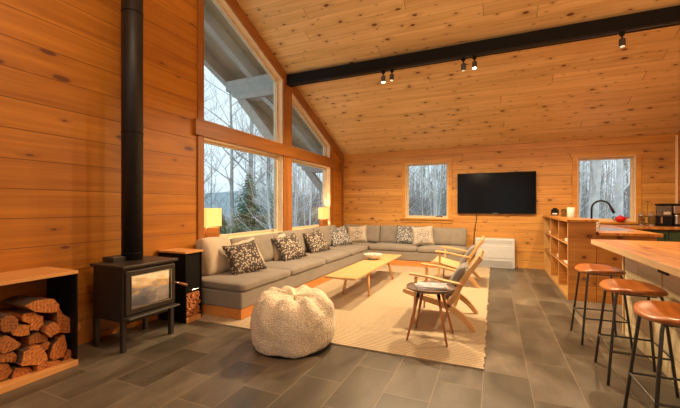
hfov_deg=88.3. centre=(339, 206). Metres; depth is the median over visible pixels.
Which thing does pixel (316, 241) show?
throw pillow
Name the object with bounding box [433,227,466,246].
cushion
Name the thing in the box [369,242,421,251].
seat cushion
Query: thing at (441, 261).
lounge chair
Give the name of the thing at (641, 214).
press
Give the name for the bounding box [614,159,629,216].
birch tree
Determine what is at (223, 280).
seat cushion
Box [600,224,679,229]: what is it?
countertop
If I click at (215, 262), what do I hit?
cushion
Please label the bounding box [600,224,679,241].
countertop
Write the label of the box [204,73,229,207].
bare tree
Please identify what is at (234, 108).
bare tree
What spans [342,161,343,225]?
trim
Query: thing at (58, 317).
log
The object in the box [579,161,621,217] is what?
bare sapling
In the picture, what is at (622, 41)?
track spotlight
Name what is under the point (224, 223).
spruce tree
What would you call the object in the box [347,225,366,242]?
throw pillow
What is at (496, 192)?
television
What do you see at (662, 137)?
trim
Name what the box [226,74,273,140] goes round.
bracket
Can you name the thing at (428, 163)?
window
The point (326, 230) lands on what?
cushion
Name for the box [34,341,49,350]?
log
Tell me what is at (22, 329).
log
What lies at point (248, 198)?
spruce tree
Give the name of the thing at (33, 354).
log
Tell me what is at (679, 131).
wall
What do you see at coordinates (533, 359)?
floor
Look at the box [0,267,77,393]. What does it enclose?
log holder
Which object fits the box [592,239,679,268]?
island countertop
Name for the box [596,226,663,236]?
countertop
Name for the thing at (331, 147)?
trim
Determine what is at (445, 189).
spruce tree
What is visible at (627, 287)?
bar stool
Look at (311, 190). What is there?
bare sapling
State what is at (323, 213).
table lamp
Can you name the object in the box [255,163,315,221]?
bare sapling
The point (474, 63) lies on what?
track spotlight
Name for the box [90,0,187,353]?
wood stove
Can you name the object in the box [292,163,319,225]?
bare sapling
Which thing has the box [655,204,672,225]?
coffee maker
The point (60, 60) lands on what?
wall
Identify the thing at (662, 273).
power outlet
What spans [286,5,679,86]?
ceiling beam
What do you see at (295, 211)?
bare sapling
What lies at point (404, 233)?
throw pillow
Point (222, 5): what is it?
window
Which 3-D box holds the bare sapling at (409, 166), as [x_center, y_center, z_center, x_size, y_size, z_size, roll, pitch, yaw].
[2.589,0.100,10.392,2.541,4.794,2.255,0,0,25]
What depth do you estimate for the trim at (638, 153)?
6.43 m
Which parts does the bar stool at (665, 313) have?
leg, seat, leg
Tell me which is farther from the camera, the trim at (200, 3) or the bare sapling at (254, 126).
the bare sapling at (254, 126)
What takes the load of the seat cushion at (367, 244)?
on the sectional sofa
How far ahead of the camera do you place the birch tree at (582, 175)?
9.84 m
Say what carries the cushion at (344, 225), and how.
on the sectional sofa
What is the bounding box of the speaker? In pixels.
[551,208,558,214]
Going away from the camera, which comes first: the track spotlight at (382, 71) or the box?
the box
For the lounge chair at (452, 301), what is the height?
0.774 m
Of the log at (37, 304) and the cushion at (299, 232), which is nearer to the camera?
the log at (37, 304)
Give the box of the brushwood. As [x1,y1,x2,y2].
[204,156,629,233]
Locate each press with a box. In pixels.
[638,213,648,225]
[648,213,657,225]
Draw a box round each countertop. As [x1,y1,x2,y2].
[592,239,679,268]
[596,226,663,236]
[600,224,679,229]
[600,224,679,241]
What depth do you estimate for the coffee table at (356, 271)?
4.98 m
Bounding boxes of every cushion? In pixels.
[195,236,230,275]
[202,268,289,291]
[230,233,278,261]
[265,257,324,274]
[278,228,312,251]
[305,250,349,263]
[311,225,335,245]
[329,245,367,254]
[344,225,359,232]
[350,242,374,248]
[361,225,380,242]
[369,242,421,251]
[380,226,421,242]
[417,245,467,254]
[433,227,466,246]
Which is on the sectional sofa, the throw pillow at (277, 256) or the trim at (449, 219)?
the throw pillow at (277, 256)
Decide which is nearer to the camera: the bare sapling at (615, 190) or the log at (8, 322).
the log at (8, 322)
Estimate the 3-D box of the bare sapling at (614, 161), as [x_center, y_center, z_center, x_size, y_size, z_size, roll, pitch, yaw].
[8.048,-0.927,12.214,2.685,7.302,3.335,0,0,23]
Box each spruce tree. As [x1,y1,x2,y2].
[216,207,229,233]
[225,174,268,233]
[260,193,273,229]
[437,189,445,215]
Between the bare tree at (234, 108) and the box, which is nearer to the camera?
the box
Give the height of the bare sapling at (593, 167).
3.638 m
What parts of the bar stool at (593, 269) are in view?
leg, leg, seat, leg, leg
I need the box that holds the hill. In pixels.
[204,190,629,225]
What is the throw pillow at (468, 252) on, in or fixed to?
on the lounge chair at (441, 261)
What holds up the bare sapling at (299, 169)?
on the ground
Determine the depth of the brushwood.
15.84 m
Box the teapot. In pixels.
[612,215,628,221]
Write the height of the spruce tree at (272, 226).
3.600 m
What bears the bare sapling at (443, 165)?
on the ground
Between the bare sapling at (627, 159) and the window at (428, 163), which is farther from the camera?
the bare sapling at (627, 159)
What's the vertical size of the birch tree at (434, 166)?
11.565 m
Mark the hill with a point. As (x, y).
(218, 197)
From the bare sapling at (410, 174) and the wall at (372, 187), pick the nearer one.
the wall at (372, 187)
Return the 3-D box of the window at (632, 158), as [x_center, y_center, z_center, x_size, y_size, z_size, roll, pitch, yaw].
[5.010,-0.330,6.636,0.900,1.220,0.180,0,0,24]
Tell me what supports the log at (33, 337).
on the log at (44, 345)
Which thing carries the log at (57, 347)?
on the log at (49, 363)
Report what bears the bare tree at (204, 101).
on the ground
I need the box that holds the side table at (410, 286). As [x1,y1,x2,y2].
[406,281,454,346]
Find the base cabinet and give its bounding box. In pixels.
[596,226,663,304]
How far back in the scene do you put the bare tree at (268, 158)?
15.06 m
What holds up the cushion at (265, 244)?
on the sectional sofa
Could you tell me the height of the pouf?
0.484 m
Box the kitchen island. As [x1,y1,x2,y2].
[591,239,679,387]
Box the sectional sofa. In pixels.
[195,225,467,319]
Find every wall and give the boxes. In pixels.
[0,0,341,344]
[344,141,674,268]
[678,131,679,203]
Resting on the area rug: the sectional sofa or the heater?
the sectional sofa
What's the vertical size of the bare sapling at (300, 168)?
7.781 m
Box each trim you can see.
[193,118,334,167]
[197,0,203,239]
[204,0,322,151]
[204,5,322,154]
[204,46,295,146]
[225,0,343,162]
[283,80,291,230]
[330,145,333,225]
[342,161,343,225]
[344,133,677,159]
[400,158,452,222]
[570,150,643,224]
[675,135,677,203]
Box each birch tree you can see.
[409,165,436,215]
[579,160,601,217]
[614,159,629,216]
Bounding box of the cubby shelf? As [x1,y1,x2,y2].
[543,215,598,301]
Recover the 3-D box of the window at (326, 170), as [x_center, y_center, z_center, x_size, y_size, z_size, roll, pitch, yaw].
[-0.649,-0.225,7.280,0.180,1.350,1.690,0,0,24]
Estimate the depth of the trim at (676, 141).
6.12 m
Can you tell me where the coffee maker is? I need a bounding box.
[672,204,679,226]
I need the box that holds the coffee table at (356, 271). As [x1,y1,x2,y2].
[324,254,401,296]
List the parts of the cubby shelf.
panel, shelf, panel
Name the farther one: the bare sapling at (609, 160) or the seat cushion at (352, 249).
the bare sapling at (609, 160)
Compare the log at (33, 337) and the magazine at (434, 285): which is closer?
the log at (33, 337)
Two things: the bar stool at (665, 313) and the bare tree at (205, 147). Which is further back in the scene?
the bare tree at (205, 147)
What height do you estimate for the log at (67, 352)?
0.111 m
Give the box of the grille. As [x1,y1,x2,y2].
[480,260,512,266]
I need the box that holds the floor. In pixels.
[0,267,679,407]
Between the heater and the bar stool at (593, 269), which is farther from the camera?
the heater
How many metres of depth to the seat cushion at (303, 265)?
5.19 m
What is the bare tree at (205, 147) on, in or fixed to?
on the ground
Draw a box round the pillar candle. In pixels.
[567,207,574,216]
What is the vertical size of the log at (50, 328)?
0.112 m
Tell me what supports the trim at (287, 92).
attached to the wall at (60, 60)
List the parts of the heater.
panel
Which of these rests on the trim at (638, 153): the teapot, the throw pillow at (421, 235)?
the teapot
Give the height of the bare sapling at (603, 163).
5.688 m
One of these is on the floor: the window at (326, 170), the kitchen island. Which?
the kitchen island
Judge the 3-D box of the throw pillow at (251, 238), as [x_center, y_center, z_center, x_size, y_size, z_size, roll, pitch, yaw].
[-1.287,0.639,4.805,0.288,0.411,0.468,0,0,39]
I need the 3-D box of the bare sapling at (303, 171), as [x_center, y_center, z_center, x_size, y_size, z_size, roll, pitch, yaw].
[-1.309,-1.333,15.105,4.063,8.323,3.531,0,0,-27]
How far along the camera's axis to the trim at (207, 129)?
5.39 m
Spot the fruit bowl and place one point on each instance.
(372, 256)
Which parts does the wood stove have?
leg, leg, plate, leg, stove door, glass trim, leg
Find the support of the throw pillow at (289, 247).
on the sectional sofa
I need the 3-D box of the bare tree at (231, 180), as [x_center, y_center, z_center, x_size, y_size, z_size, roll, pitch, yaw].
[-4.378,-3.271,14.588,4.487,12.218,4.475,0,0,41]
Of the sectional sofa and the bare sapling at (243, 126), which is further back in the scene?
the bare sapling at (243, 126)
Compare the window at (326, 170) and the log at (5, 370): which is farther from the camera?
the window at (326, 170)
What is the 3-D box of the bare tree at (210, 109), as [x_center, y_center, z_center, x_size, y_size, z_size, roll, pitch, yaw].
[-8.524,-3.016,21.030,5.136,12.514,4.275,0,0,24]
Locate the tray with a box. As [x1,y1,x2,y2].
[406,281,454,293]
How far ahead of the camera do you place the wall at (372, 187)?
7.17 m
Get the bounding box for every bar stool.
[570,263,632,350]
[594,279,679,397]
[623,300,679,407]
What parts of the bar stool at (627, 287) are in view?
leg, leg, seat, seat plate, leg, leg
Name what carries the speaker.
on the cubby shelf
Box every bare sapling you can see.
[224,102,322,232]
[225,130,320,231]
[232,164,317,226]
[232,168,318,229]
[242,126,306,219]
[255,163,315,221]
[261,169,317,226]
[269,171,322,226]
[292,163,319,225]
[292,166,322,226]
[409,165,445,215]
[409,166,445,215]
[409,166,445,215]
[410,174,435,213]
[415,165,445,215]
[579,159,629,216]
[579,160,628,215]
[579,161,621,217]
[579,163,629,217]
[580,161,624,216]
[581,161,629,218]
[582,160,619,218]
[582,161,615,215]
[589,167,626,217]
[600,159,629,217]
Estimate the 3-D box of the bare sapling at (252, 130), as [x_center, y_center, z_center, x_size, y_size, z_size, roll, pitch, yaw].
[-2.057,-1.385,12.317,3.849,8.141,3.345,0,0,15]
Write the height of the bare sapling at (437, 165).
9.717 m
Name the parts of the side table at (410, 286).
leg, leg, leg, leg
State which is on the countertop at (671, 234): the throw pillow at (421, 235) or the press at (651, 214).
the press at (651, 214)
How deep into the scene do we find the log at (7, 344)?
2.42 m
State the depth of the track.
4.76 m
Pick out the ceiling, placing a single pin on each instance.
(596, 88)
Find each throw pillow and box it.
[221,239,266,274]
[231,237,265,264]
[271,233,306,260]
[273,233,284,260]
[302,229,330,253]
[331,226,352,246]
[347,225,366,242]
[394,225,417,244]
[411,225,434,245]
[445,261,468,297]
[460,244,476,264]
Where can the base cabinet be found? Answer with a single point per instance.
(603, 256)
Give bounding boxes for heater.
[475,237,514,268]
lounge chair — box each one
[402,249,483,331]
[431,236,484,287]
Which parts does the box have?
panel, door, panel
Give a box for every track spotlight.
[381,70,384,82]
[389,69,393,81]
[461,57,465,70]
[472,55,476,68]
[619,31,625,47]
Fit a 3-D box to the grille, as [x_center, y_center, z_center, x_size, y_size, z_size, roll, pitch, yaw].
[3.145,1.157,7.114,0.660,0.116,0.008,0,0,24]
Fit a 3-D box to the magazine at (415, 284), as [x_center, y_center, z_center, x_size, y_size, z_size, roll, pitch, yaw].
[0.872,0.761,3.329,0.294,0.011,0.222,0,0,4]
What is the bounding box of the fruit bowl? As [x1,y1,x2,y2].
[364,253,382,259]
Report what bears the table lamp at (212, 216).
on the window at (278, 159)
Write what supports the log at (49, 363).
in the log holder
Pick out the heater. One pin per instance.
(498, 252)
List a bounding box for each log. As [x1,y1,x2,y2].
[0,308,43,330]
[0,312,17,331]
[0,323,29,335]
[0,334,20,353]
[0,351,16,362]
[0,362,12,379]
[2,295,58,312]
[5,362,32,378]
[8,330,47,344]
[12,342,47,365]
[27,358,61,371]
[32,320,59,337]
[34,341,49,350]
[36,308,80,332]
[45,334,66,359]
[57,349,78,360]
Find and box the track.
[318,20,679,80]
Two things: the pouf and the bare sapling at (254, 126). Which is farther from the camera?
the bare sapling at (254, 126)
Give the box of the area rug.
[196,265,489,370]
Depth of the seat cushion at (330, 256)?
6.18 m
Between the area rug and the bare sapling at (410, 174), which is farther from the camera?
the bare sapling at (410, 174)
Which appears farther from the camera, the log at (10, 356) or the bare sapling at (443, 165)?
the bare sapling at (443, 165)
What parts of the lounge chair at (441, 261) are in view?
leg, seat, armrest, armrest, rail, rail, post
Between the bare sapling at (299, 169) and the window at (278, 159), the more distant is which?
the bare sapling at (299, 169)
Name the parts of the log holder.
panel, panel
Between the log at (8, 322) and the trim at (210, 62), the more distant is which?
the trim at (210, 62)
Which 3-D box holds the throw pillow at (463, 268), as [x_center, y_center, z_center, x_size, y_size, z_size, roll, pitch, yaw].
[1.284,0.799,3.850,0.245,0.348,0.470,0,0,24]
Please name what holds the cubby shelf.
on the floor
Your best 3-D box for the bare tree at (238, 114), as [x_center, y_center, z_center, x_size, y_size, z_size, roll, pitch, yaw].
[-5.621,-1.783,23.519,4.225,10.090,4.214,0,0,-5]
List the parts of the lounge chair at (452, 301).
leg, leg, seat, armrest, armrest, rail, post, rail, backrest, rail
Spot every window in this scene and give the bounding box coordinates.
[204,0,282,143]
[204,137,282,237]
[292,93,329,157]
[292,158,329,230]
[406,162,447,217]
[577,155,635,221]
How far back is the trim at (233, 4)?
5.99 m
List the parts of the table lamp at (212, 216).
lamp shade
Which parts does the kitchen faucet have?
spout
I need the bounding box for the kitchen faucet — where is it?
[591,200,614,224]
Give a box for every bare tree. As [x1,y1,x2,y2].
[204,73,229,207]
[204,74,271,232]
[204,75,228,205]
[204,84,272,205]
[204,101,225,185]
[204,147,229,209]
[209,77,272,229]
[222,114,272,206]
[226,108,273,203]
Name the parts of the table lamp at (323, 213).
lamp shade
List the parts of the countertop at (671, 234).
cabinet door, cabinet door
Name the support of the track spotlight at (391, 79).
attached to the track
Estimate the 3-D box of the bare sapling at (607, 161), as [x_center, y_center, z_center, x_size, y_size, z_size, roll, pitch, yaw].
[9.185,-0.661,11.868,3.859,6.655,3.426,0,0,-19]
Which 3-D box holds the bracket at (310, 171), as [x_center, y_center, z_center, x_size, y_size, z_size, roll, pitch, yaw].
[-0.540,-0.535,9.356,1.300,1.550,0.220,0,0,24]
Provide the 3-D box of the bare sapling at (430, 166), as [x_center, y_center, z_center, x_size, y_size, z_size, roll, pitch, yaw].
[2.894,0.315,11.013,2.039,4.352,1.641,0,0,-44]
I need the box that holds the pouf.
[250,285,335,358]
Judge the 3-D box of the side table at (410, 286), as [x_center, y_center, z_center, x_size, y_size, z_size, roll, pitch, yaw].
[0.859,0.999,3.325,0.452,0.482,0.452,0,0,24]
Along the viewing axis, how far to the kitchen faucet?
5.16 m
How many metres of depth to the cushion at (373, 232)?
8.10 m
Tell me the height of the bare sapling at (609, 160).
9.919 m
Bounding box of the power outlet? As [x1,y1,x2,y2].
[658,269,668,275]
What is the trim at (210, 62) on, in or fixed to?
attached to the wall at (60, 60)
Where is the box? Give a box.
[157,248,202,323]
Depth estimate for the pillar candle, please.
5.53 m
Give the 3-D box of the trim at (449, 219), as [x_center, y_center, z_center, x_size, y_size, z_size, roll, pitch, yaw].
[1.931,-0.352,7.858,1.160,1.425,0.057,0,0,24]
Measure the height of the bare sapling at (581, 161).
8.957 m
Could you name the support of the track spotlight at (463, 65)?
attached to the track
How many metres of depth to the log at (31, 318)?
2.57 m
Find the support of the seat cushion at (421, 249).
on the sectional sofa
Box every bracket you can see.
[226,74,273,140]
[297,164,322,195]
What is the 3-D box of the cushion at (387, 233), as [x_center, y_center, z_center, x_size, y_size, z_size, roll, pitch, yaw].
[1.391,0.643,7.932,0.982,0.422,0.272,0,0,24]
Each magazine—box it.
[414,283,449,289]
[417,282,446,288]
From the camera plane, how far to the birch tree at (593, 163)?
9.23 m
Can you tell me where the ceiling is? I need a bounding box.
[236,0,679,154]
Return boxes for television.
[457,171,535,213]
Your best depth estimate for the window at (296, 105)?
7.36 m
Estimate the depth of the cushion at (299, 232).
6.25 m
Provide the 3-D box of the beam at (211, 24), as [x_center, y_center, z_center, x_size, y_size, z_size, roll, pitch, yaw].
[-1.878,-2.760,6.394,0.120,3.593,8.200,0,0,24]
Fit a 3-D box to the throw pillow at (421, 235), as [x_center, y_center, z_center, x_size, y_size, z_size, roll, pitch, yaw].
[1.768,0.624,7.486,0.499,0.440,0.212,0,0,13]
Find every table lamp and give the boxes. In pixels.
[204,208,221,238]
[318,208,328,225]
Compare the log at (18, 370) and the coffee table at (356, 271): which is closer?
the log at (18, 370)
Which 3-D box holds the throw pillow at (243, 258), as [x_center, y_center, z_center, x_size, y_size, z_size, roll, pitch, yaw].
[-1.216,0.648,4.449,0.502,0.420,0.277,0,0,-44]
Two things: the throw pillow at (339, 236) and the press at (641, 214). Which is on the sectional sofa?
the throw pillow at (339, 236)

